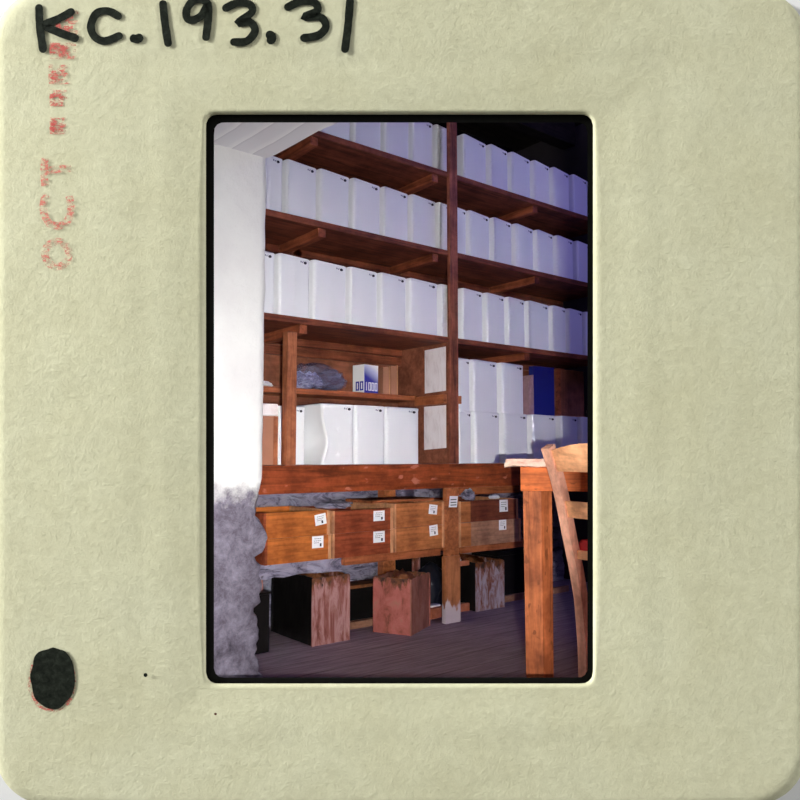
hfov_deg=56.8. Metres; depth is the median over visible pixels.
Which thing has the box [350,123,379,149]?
storage box
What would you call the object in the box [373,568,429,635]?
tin
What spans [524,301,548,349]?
storage box
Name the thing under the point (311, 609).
wooden box
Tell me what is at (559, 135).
ceiling
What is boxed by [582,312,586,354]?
storage box
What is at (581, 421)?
storage box
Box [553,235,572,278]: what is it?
storage box
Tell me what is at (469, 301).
storage box
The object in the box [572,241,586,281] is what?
storage box
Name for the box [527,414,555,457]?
storage box
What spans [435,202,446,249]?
storage box
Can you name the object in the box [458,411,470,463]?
storage box
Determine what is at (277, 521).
tray
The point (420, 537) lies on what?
tray
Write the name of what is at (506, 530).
tray
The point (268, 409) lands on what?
parcel
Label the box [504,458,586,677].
wooden table
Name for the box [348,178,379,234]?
storage box
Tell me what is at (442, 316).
storage box
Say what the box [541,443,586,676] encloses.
wooden chair
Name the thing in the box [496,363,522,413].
storage box
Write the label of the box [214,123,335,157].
ceiling
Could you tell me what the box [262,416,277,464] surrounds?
cardboard box
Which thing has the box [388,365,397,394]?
folder
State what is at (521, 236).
storage box
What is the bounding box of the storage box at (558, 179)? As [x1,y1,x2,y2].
[549,167,568,209]
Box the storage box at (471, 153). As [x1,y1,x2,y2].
[457,134,485,183]
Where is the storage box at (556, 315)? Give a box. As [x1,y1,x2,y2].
[548,305,565,352]
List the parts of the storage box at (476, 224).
lid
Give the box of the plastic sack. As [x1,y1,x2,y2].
[418,561,441,605]
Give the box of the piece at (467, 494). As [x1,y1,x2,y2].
[461,488,474,499]
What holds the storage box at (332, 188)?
on the shelving
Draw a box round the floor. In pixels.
[255,578,586,677]
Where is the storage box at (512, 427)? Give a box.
[499,413,526,462]
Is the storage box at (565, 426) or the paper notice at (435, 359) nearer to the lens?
the paper notice at (435, 359)
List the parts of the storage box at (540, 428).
lid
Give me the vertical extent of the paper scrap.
0.028 m
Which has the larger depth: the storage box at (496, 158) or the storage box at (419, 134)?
the storage box at (496, 158)
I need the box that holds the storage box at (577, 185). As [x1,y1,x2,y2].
[568,174,586,215]
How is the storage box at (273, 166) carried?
on the shelving
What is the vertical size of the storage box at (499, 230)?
0.268 m
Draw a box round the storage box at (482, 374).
[469,359,496,412]
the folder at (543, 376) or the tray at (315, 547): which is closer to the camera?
the tray at (315, 547)
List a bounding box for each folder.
[378,367,389,393]
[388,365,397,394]
[529,366,554,415]
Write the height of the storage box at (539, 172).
0.268 m
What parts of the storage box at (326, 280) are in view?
lid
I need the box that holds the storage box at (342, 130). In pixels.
[320,123,349,140]
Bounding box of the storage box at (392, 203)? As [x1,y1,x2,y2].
[379,186,407,240]
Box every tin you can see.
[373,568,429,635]
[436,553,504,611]
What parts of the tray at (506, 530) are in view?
panel, panel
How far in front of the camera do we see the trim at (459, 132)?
5.12 m
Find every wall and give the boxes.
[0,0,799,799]
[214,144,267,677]
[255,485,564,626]
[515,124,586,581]
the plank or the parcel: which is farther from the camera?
the plank
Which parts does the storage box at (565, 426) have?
lid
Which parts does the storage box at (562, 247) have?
lid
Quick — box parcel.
[263,403,277,415]
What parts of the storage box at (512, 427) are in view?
lid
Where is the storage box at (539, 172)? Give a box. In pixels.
[529,160,548,203]
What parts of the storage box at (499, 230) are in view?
lid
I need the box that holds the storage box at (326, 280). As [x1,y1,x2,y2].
[308,260,345,322]
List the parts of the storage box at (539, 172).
lid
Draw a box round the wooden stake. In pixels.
[412,557,419,571]
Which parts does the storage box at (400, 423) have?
lid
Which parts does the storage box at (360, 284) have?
lid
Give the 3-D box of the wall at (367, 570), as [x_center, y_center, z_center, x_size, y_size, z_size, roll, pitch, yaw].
[-0.101,0.722,4.036,2.800,0.770,0.274,3,-6,-38]
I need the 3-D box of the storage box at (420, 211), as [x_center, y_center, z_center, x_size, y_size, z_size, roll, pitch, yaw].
[0.027,-0.881,3.829,0.279,0.268,0.180,-4,-6,44]
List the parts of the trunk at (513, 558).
lid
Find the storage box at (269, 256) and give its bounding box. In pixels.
[264,251,273,313]
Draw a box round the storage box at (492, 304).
[482,293,503,343]
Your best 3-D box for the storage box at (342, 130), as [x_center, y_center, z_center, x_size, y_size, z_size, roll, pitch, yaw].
[-0.392,-1.312,3.530,0.279,0.268,0.183,-4,-6,45]
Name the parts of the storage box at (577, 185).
lid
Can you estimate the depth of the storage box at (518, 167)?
4.19 m
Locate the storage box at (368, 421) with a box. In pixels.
[353,405,383,463]
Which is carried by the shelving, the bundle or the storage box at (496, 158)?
the storage box at (496, 158)
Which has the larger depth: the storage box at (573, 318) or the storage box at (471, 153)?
the storage box at (573, 318)
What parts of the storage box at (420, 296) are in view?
lid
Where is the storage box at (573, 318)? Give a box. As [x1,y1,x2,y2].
[565,308,582,354]
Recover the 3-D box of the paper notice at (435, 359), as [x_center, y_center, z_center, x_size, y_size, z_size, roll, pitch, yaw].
[0.178,-0.150,3.748,0.002,0.225,0.162,3,-6,-38]
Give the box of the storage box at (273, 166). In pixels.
[265,156,281,211]
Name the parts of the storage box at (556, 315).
lid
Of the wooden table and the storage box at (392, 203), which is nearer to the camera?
the wooden table
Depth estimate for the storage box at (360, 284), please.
3.40 m
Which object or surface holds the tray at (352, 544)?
on the shelving
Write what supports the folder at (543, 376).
on the storage box at (565, 426)
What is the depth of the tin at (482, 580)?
3.88 m
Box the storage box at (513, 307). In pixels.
[504,297,524,346]
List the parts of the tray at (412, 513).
panel, panel, panel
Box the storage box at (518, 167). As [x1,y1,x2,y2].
[507,152,529,197]
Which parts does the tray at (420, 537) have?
panel, panel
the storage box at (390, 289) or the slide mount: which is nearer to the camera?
the slide mount
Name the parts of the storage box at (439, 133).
lid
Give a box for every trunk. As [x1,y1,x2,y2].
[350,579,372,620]
[472,547,524,594]
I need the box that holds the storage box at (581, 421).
[577,417,586,443]
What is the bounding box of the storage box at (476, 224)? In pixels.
[465,210,488,259]
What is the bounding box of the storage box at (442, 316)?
[437,284,447,336]
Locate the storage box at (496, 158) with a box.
[485,144,506,190]
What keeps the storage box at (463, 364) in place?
on the storage box at (464, 416)
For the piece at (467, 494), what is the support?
on the tray at (481, 508)
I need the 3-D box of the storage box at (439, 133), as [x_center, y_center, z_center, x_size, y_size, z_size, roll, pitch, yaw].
[0.138,-1.280,3.947,0.279,0.268,0.135,-4,-6,45]
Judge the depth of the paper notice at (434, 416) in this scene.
3.73 m
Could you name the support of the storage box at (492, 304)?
on the shelving
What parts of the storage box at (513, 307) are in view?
lid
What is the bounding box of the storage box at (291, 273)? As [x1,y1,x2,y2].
[273,253,308,317]
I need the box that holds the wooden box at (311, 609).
[271,571,349,646]
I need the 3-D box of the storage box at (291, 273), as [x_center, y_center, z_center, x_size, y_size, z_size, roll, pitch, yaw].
[-0.550,-0.481,3.284,0.279,0.268,0.168,-4,-6,44]
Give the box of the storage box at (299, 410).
[278,406,304,464]
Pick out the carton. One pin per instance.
(365, 377)
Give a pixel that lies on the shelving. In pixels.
(292, 344)
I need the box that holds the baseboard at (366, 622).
[350,585,568,629]
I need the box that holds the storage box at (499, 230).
[489,217,510,264]
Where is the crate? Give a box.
[460,560,469,611]
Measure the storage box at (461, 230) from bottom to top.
0.268 m
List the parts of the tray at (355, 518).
panel, panel, panel, panel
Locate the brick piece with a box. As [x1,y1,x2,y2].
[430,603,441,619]
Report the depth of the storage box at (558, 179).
4.40 m
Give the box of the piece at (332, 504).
[314,500,350,508]
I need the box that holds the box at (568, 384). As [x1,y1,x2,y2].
[554,368,584,416]
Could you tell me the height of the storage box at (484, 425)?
0.265 m
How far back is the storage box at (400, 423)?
3.50 m
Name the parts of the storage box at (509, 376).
lid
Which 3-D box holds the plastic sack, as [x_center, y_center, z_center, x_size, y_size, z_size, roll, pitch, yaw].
[0.174,0.969,3.868,0.230,0.251,0.134,3,-6,-38]
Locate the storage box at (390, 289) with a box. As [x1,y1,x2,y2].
[376,272,405,330]
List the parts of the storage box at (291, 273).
lid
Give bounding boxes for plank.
[345,496,433,502]
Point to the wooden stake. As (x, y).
(415, 561)
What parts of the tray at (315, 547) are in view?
panel, panel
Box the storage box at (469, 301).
[458,288,481,340]
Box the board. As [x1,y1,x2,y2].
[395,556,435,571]
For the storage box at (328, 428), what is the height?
0.268 m
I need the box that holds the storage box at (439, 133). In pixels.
[432,124,446,171]
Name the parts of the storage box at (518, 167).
lid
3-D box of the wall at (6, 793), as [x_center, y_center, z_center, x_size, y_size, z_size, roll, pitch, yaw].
[0.908,-0.511,2.107,4.768,3.623,0.289,0,-4,0]
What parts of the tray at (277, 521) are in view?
panel, panel, panel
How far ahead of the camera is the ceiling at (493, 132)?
5.08 m
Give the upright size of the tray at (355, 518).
0.098 m
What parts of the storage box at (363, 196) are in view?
lid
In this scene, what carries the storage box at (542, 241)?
on the shelving
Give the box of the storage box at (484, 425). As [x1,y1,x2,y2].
[470,411,498,462]
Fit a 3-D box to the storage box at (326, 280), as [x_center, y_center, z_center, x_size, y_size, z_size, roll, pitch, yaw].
[-0.406,-0.472,3.397,0.191,0.268,0.279,4,-6,-45]
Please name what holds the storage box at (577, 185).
on the shelving
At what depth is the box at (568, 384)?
4.54 m
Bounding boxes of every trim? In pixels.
[259,558,341,579]
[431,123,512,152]
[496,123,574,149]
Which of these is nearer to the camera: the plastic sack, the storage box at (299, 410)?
the storage box at (299, 410)
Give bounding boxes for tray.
[255,506,329,538]
[255,534,330,565]
[302,504,392,533]
[331,529,392,558]
[353,500,443,527]
[391,524,443,552]
[434,496,517,522]
[459,518,520,547]
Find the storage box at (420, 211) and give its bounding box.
[407,194,434,246]
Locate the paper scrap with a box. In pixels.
[489,494,499,498]
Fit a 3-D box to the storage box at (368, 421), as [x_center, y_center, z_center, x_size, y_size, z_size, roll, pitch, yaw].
[-0.219,0.168,3.497,0.171,0.268,0.279,3,-5,-38]
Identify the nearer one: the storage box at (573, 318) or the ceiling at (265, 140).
the ceiling at (265, 140)
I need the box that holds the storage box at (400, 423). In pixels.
[384,407,417,463]
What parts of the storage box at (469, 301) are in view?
lid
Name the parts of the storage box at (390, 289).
lid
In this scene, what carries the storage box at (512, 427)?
on the shelving
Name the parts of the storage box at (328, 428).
lid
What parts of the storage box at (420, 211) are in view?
lid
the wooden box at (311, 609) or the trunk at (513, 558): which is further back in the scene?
the trunk at (513, 558)
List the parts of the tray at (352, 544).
panel, panel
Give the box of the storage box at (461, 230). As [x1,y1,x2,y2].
[457,207,465,254]
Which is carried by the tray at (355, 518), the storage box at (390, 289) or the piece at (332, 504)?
the piece at (332, 504)
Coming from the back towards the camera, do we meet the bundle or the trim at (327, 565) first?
the bundle
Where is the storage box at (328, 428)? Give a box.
[296,403,353,464]
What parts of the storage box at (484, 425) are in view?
lid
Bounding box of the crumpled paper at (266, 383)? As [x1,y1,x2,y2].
[264,381,272,385]
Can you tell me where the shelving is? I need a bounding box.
[258,123,586,623]
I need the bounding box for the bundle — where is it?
[523,375,533,414]
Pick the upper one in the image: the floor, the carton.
the carton
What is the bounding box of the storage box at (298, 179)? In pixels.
[282,159,315,219]
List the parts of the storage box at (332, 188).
lid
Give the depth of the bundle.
4.23 m
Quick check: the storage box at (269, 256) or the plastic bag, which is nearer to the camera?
the storage box at (269, 256)
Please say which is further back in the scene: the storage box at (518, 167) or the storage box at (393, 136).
the storage box at (518, 167)
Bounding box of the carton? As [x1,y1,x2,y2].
[353,364,377,392]
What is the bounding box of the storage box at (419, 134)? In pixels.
[408,123,431,166]
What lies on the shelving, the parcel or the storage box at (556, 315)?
the storage box at (556, 315)
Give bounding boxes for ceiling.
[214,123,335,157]
[443,123,581,151]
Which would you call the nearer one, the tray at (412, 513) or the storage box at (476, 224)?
the tray at (412, 513)
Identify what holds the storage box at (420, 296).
on the shelving
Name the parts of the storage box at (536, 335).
lid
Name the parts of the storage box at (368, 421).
lid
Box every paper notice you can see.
[424,405,445,449]
[425,347,445,393]
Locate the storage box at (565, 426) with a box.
[555,416,576,448]
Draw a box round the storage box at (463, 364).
[458,358,468,410]
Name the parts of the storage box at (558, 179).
lid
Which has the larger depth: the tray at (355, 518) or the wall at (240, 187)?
the tray at (355, 518)
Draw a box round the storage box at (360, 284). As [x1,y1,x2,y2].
[345,267,376,326]
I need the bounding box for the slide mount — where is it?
[0,0,799,799]
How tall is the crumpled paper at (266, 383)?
0.034 m
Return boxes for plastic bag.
[297,371,323,388]
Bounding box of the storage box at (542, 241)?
[533,230,552,274]
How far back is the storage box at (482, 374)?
3.84 m
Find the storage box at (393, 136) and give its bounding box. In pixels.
[380,123,407,158]
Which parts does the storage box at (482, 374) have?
lid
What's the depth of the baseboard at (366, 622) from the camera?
4.07 m
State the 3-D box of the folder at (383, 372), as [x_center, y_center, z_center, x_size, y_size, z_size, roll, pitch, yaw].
[-0.090,-0.097,3.819,0.041,0.144,0.103,2,-5,-26]
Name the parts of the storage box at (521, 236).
lid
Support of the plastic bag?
on the shelving
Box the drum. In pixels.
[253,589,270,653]
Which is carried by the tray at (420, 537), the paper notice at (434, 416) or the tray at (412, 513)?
the tray at (412, 513)
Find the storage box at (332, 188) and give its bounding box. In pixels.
[316,169,348,226]
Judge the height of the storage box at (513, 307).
0.268 m
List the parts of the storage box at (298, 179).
lid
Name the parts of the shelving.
slot post, shelf, post, panel, post, foot post, post, hanging rail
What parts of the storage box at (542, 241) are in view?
lid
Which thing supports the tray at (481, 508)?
on the tray at (506, 530)
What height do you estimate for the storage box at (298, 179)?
0.268 m
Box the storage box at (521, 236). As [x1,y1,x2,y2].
[511,223,532,269]
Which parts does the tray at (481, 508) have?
panel, panel, panel, panel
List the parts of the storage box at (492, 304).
lid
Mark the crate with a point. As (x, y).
(463, 606)
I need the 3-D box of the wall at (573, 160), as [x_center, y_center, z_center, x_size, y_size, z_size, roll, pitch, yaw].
[1.952,-0.404,3.942,0.100,3.000,5.100,3,-6,-38]
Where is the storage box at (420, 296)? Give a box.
[405,278,436,334]
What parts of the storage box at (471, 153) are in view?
lid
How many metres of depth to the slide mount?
2.05 m
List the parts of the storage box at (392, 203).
lid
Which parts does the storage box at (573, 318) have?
lid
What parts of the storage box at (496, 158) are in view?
lid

